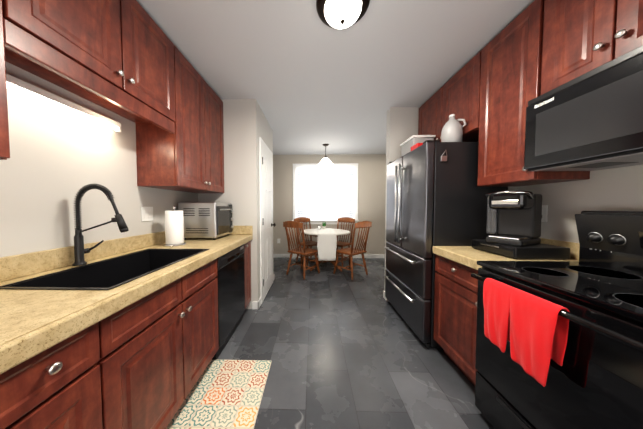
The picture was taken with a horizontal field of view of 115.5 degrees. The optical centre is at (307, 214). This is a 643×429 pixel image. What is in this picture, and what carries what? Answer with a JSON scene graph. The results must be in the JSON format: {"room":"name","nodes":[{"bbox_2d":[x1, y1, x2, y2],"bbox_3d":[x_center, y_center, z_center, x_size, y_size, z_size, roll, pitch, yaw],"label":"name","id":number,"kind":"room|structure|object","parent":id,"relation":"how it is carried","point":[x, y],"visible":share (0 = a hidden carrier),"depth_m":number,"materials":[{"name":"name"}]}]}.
{"room":"kitchen","nodes":[
{"label":"kitchen","id":0,"kind":"room"},
{"bbox_2d":[0,61,197,256],"bbox_3d":[-1.395,-0.069,1.478,0.120,2.500,6.950,0,2,1],"label":"wall","id":1,"kind":"structure","parent":0,"point":[55,162],"depth_m":1.12,"materials":[{"name":"grey paint"}]},
{"bbox_2d":[0,0,19,159],"bbox_3d":[-1.204,-0.710,0.245,0.318,1.070,0.900,0,2,1],"label":"upper cabinet","id":2,"kind":"object","parent":1,"relation":"attached to","point":[7,7],"depth_m":0.70,"materials":[{"name":"brown wood"}]},
{"bbox_2d":[16,0,179,123],"bbox_3d":[-1.182,-0.984,1.118,0.318,0.585,0.864,0,2,1],"label":"upper cabinet","id":3,"kind":"object","parent":1,"relation":"attached to","point":[127,59],"depth_m":1.05,"materials":[{"name":"brown wood"}]},
{"bbox_2d":[6,73,120,131],"bbox_3d":[-1.315,-0.585,1.088,0.054,0.060,0.610,0,2,1],"label":"under-cabinet light","id":4,"kind":"object","parent":3,"relation":"attached to","point":[26,88],"visible":1,"depth_m":1.04,"materials":[{"name":"white plastic"}]},
{"bbox_2d":[141,207,152,220],"bbox_3d":[-1.325,-0.005,1.674,0.008,0.118,0.118,0,2,1],"label":"switch plate","id":5,"kind":"object","parent":1,"relation":"attached to","point":[146,213],"visible":1,"depth_m":1.67,"materials":[{"name":"white plastic"}]},
{"bbox_2d":[136,48,223,192],"bbox_3d":[-1.161,-0.772,1.980,0.318,1.070,0.843,0,2,1],"label":"upper cabinet","id":6,"kind":"object","parent":1,"relation":"attached to","point":[186,156],"depth_m":1.72,"materials":[{"name":"brown wood"}]},
{"bbox_2d":[198,99,273,308],"bbox_3d":[-0.948,-0.120,2.922,0.703,2.500,1.000,0,2,1],"label":"wall","id":7,"kind":"structure","parent":0,"point":[246,125],"depth_m":2.41,"materials":[{"name":"grey paint"}]},
{"bbox_2d":[259,137,275,303],"bbox_3d":[-0.552,0.077,2.919,0.086,2.104,0.760,0,2,1],"label":"pantry door","id":8,"kind":"structure","parent":7,"relation":"in","point":[266,207],"depth_m":2.78,"materials":[{"name":"white wood"}]},
{"bbox_2d":[273,154,385,253],"bbox_3d":[0.915,-0.192,4.966,4.570,2.500,0.140,0,2,1],"label":"wall","id":9,"kind":"structure","parent":0,"point":[371,185],"depth_m":4.90,"materials":[{"name":"beige paint"}]},
{"bbox_2d":[292,163,358,223],"bbox_3d":[0.419,-0.493,4.922,1.610,1.465,0.150,0,2,1],"label":"window","id":10,"kind":"structure","parent":9,"relation":"in","point":[327,196],"depth_m":4.93,"materials":[{"name":"white glass"}]},
{"bbox_2d":[273,254,384,257],"bbox_3d":[0.913,1.012,4.931,4.328,0.094,0.013,0,2,1],"label":"baseboard","id":11,"kind":"structure","parent":9,"relation":"attached to","point":[274,255],"depth_m":4.92,"materials":[{"name":"white wood"}]},
{"bbox_2d":[136,0,534,154],"bbox_3d":[0.294,-1.356,1.391,5.800,0.080,7.350,0,2,1],"label":"ceiling","id":12,"kind":"structure","parent":0,"point":[305,77],"depth_m":1.69,"materials":[{"name":"grey paint"}]},
{"bbox_2d":[315,144,335,168],"bbox_3d":[0.360,-1.182,4.104,0.430,0.460,0.430,0,2,1],"label":"pendant lamp","id":13,"kind":"object","parent":12,"relation":"hanging from","point":[325,163],"visible":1,"depth_m":4.05,"materials":[{"name":"white glass"}]},
{"bbox_2d":[316,0,369,28],"bbox_3d":[0.215,-1.244,1.252,0.330,0.133,0.330,0,2,1],"label":"flush ceiling light","id":14,"kind":"object","parent":12,"relation":"attached to","point":[339,14],"visible":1,"depth_m":1.23,"materials":[{"name":"white glass"}]},
{"bbox_2d":[217,258,493,428],"bbox_3d":[0.294,1.212,1.483,5.800,0.060,7.350,0,2,1],"label":"floor","id":15,"kind":"structure","parent":0,"point":[339,349],"depth_m":1.64,"materials":[{"name":"tile"}]},
{"bbox_2d":[0,306,131,428],"bbox_3d":[-1.041,0.778,0.627,0.628,0.868,0.367,0,2,1],"label":"base cabinet","id":16,"kind":"object","parent":15,"relation":"on","point":[84,380],"depth_m":0.64,"materials":[{"name":"brown wood"}]},
{"bbox_2d":[0,226,252,373],"bbox_3d":[-1.038,0.295,0.221,0.653,0.167,4.426,0,2,1],"label":"countertop","id":17,"kind":"structure","parent":16,"relation":"on","point":[34,322],"depth_m":0.78,"materials":[{"name":"stone"}]},
{"bbox_2d":[72,183,128,265],"bbox_3d":[-1.159,0.055,1.150,0.310,0.455,0.093,0,2,1],"label":"faucet","id":18,"kind":"object","parent":17,"relation":"on","point":[80,251],"visible":1,"depth_m":1.12,"materials":[{"name":"black metal"}]},
{"bbox_2d":[0,249,208,289],"bbox_3d":[-1.003,0.395,1.182,0.474,0.235,0.769,0,2,1],"label":"sink","id":19,"kind":"object","parent":17,"relation":"in","point":[110,273],"visible":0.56,"depth_m":1.21,"materials":[{"name":"black"}]},
{"bbox_2d":[163,206,186,246],"bbox_3d":[-1.139,0.093,1.733,0.170,0.336,0.170,0,2,1],"label":"paper towel","id":20,"kind":"object","parent":17,"relation":"on","point":[174,227],"visible":1,"depth_m":1.68,"materials":[{"name":"white paper"}]},
{"bbox_2d":[178,202,233,239],"bbox_3d":[-1.060,0.058,2.185,0.427,0.375,0.401,0,2,1],"label":"toaster oven","id":21,"kind":"object","parent":17,"relation":"on","point":[213,220],"visible":0.96,"depth_m":1.99,"materials":[{"name":"silver metal"}]},
{"bbox_2d":[128,285,218,428],"bbox_3d":[-1.027,0.892,1.201,0.628,0.599,0.769,0,2,1],"label":"base cabinet","id":22,"kind":"object","parent":15,"relation":"on","point":[143,363],"depth_m":1.05,"materials":[{"name":"brown wood"}]},
{"bbox_2d":[184,241,250,308],"bbox_3d":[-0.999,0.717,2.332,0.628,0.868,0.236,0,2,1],"label":"base cabinet","id":23,"kind":"object","parent":15,"relation":"on","point":[206,274],"depth_m":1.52,"materials":[{"name":"brown wood"}]},
{"bbox_2d":[166,359,271,428],"bbox_3d":[-0.553,1.192,1.002,0.500,0.010,1.250,0,2,1],"label":"rug","id":24,"kind":"object","parent":15,"relation":"on","point":[225,394],"visible":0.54,"depth_m":1.30,"materials":[{"name":"multicoloured fabric"}]},
{"bbox_2d":[212,244,244,359],"bbox_3d":[-0.981,0.733,1.907,0.590,0.864,0.602,0,2,1],"label":"dishwasher","id":25,"kind":"object","parent":15,"relation":"on","point":[231,288],"visible":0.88,"depth_m":1.82,"materials":[{"name":"black metal"}]},
{"bbox_2d":[283,221,319,279],"bbox_3d":[-0.117,0.604,3.704,0.460,1.002,0.548,2,3,38],"label":"chair","id":26,"kind":"object","parent":15,"relation":"on","point":[303,251],"visible":0.98,"depth_m":3.58,"materials":[{"name":"brown wood"}]},
{"bbox_2d":[294,217,323,265],"bbox_3d":[0.009,0.574,4.542,0.460,1.002,0.548,-2,3,-37],"label":"chair","id":27,"kind":"object","parent":15,"relation":"on","point":[310,243],"visible":0.58,"depth_m":4.62,"materials":[{"name":"brown wood"}]},
{"bbox_2d":[301,229,349,271],"bbox_3d":[0.360,0.711,4.171,1.000,0.749,1.000,0,2,1],"label":"dining table","id":28,"kind":"object","parent":15,"relation":"on","point":[313,232],"visible":0.42,"depth_m":4.00,"materials":[{"name":"white wood"}]},
{"bbox_2d":[316,228,336,260],"bbox_3d":[0.359,0.571,4.165,0.354,0.491,1.060,0,2,1],"label":"table runner","id":29,"kind":"object","parent":28,"relation":"on","point":[326,238],"visible":0.92,"depth_m":3.65,"materials":[{"name":"white fabric"}]},
{"bbox_2d":[325,217,354,266],"bbox_3d":[0.730,0.575,4.524,0.460,1.002,0.548,2,3,41],"label":"chair","id":30,"kind":"object","parent":15,"relation":"on","point":[341,244],"visible":0.6,"depth_m":4.58,"materials":[{"name":"brown wood"}]},
{"bbox_2d":[333,221,371,279],"bbox_3d":[0.815,0.605,3.682,0.460,1.002,0.548,-2,3,-38],"label":"chair","id":31,"kind":"object","parent":15,"relation":"on","point":[351,251],"visible":0.98,"depth_m":3.55,"materials":[{"name":"brown wood"}]},
{"bbox_2d":[384,140,507,347],"bbox_3d":[1.306,0.259,2.158,0.732,1.796,0.907,0,2,1],"label":"fridge","id":32,"kind":"object","parent":15,"relation":"on","point":[433,199],"visible":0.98,"depth_m":1.73,"materials":[{"name":"black"}]},
{"bbox_2d":[411,143,422,150],"bbox_3d":[1.155,-0.665,2.073,0.140,0.090,0.145,0,2,1],"label":"box","id":33,"kind":"object","parent":32,"relation":"on","point":[415,146],"visible":0.27,"depth_m":2.02,"materials":[{"name":"red cardboard"}]},
{"bbox_2d":[400,135,435,156],"bbox_3d":[1.236,-0.738,2.306,0.240,0.220,0.320,0,2,1],"label":"storage box","id":34,"kind":"object","parent":32,"relation":"on","point":[409,143],"visible":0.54,"depth_m":2.17,"materials":[{"name":"white plastic"}]},
{"bbox_2d":[441,150,446,160],"bbox_3d":[1.125,-0.484,1.665,0.050,0.088,0.032,0,2,1],"label":"clip","id":35,"kind":"object","parent":32,"relation":"attached to","point":[443,158],"visible":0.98,"depth_m":1.67,"materials":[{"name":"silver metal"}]},
{"bbox_2d":[441,114,465,141],"bbox_3d":[1.274,-0.744,1.795,0.156,0.268,0.156,0,2,1],"label":"water jug","id":36,"kind":"object","parent":32,"relation":"on","point":[452,130],"visible":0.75,"depth_m":1.74,"materials":[{"name":"white ceramic"}]},
{"bbox_2d":[434,254,477,385],"bbox_3d":[1.368,0.748,1.457,0.608,0.868,0.511,0,2,1],"label":"base cabinet","id":37,"kind":"object","parent":15,"relation":"on","point":[455,305],"visible":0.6,"depth_m":1.43,"materials":[{"name":"brown wood"}]},
{"bbox_2d":[433,238,579,269],"bbox_3d":[1.316,0.309,-0.176,0.633,0.167,3.745,0,2,1],"label":"countertop","id":38,"kind":"structure","parent":37,"relation":"on","point":[469,256],"depth_m":1.35,"materials":[{"name":"stone"}]},
{"bbox_2d":[472,239,569,259],"bbox_3d":[1.442,0.235,1.415,0.342,0.075,0.340,0,2,1],"label":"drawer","id":39,"kind":"object","parent":38,"relation":"on","point":[540,251],"visible":0.9,"depth_m":1.25,"materials":[{"name":"black plastic"}]},
{"bbox_2d":[486,190,541,245],"bbox_3d":[1.413,0.019,1.430,0.274,0.356,0.274,-1,2,-24],"label":"coffee maker","id":40,"kind":"object","parent":39,"relation":"on","point":[514,218],"visible":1,"depth_m":1.36,"materials":[{"name":"black plastic"}]},
{"bbox_2d":[471,211,642,428],"bbox_3d":[1.286,0.597,0.816,0.720,1.214,0.754,0,2,1],"label":"range","id":41,"kind":"object","parent":15,"relation":"on","point":[594,380],"visible":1,"depth_m":0.83,"materials":[{"name":"black metal"}]},
{"bbox_2d":[483,278,516,352],"bbox_3d":[0.942,0.488,0.991,0.074,0.312,0.155,0,2,1],"label":"towel","id":42,"kind":"object","parent":41,"relation":"hanging from","point":[496,298],"visible":0.77,"depth_m":0.98,"materials":[{"name":"red fabric"}]},
{"bbox_2d":[510,289,568,386],"bbox_3d":[0.938,0.501,0.836,0.073,0.326,0.179,0,2,1],"label":"towel","id":43,"kind":"object","parent":41,"relation":"hanging from","point":[539,327],"visible":1,"depth_m":0.80,"materials":[{"name":"red fabric"}]},
{"bbox_2d":[384,107,419,300],"bbox_3d":[2.094,-0.110,2.648,2.100,2.500,0.120,0,2,1],"label":"wall","id":44,"kind":"structure","parent":0,"point":[402,125],"depth_m":2.58,"materials":[{"name":"grey paint"}]},
{"bbox_2d":[508,165,642,242],"bbox_3d":[1.707,-0.028,0.323,0.120,2.500,4.790,0,2,1],"label":"wall","id":45,"kind":"structure","parent":0,"point":[617,189],"depth_m":1.22,"materials":[{"name":"grey paint"}]},
{"bbox_2d":[418,54,477,141],"bbox_3d":[1.530,-1.011,2.084,0.318,0.600,0.967,0,2,1],"label":"upper cabinet","id":46,"kind":"object","parent":45,"relation":"attached to","point":[456,97],"depth_m":1.89,"materials":[{"name":"brown wood"}]},
{"bbox_2d":[474,1,589,186],"bbox_3d":[1.513,-0.751,1.396,0.318,1.070,0.425,0,2,1],"label":"upper cabinet","id":47,"kind":"object","parent":45,"relation":"attached to","point":[504,76],"depth_m":1.38,"materials":[{"name":"brown wood"}]},
{"bbox_2d":[541,205,547,221],"bbox_3d":[1.669,-0.007,1.451,0.008,0.118,0.075,0,2,1],"label":"electrical outlet","id":48,"kind":"object","parent":45,"relation":"attached to","point":[544,213],"visible":0.46,"depth_m":1.43,"materials":[{"name":"white plastic"}]},
{"bbox_2d":[534,0,642,97],"bbox_3d":[1.500,-0.960,0.883,0.318,0.615,0.585,0,2,1],"label":"upper cabinet","id":49,"kind":"object","parent":45,"relation":"attached to","point":[573,38],"depth_m":1.01,"materials":[{"name":"brown wood"}]},
{"bbox_2d":[524,45,642,170],"bbox_3d":[1.443,-0.444,0.815,0.428,0.410,0.754,0,2,1],"label":"microwave","id":50,"kind":"object","parent":49,"relation":"attached to","point":[591,120],"visible":1,"depth_m":0.92,"materials":[{"name":"black metal"}]}
]}

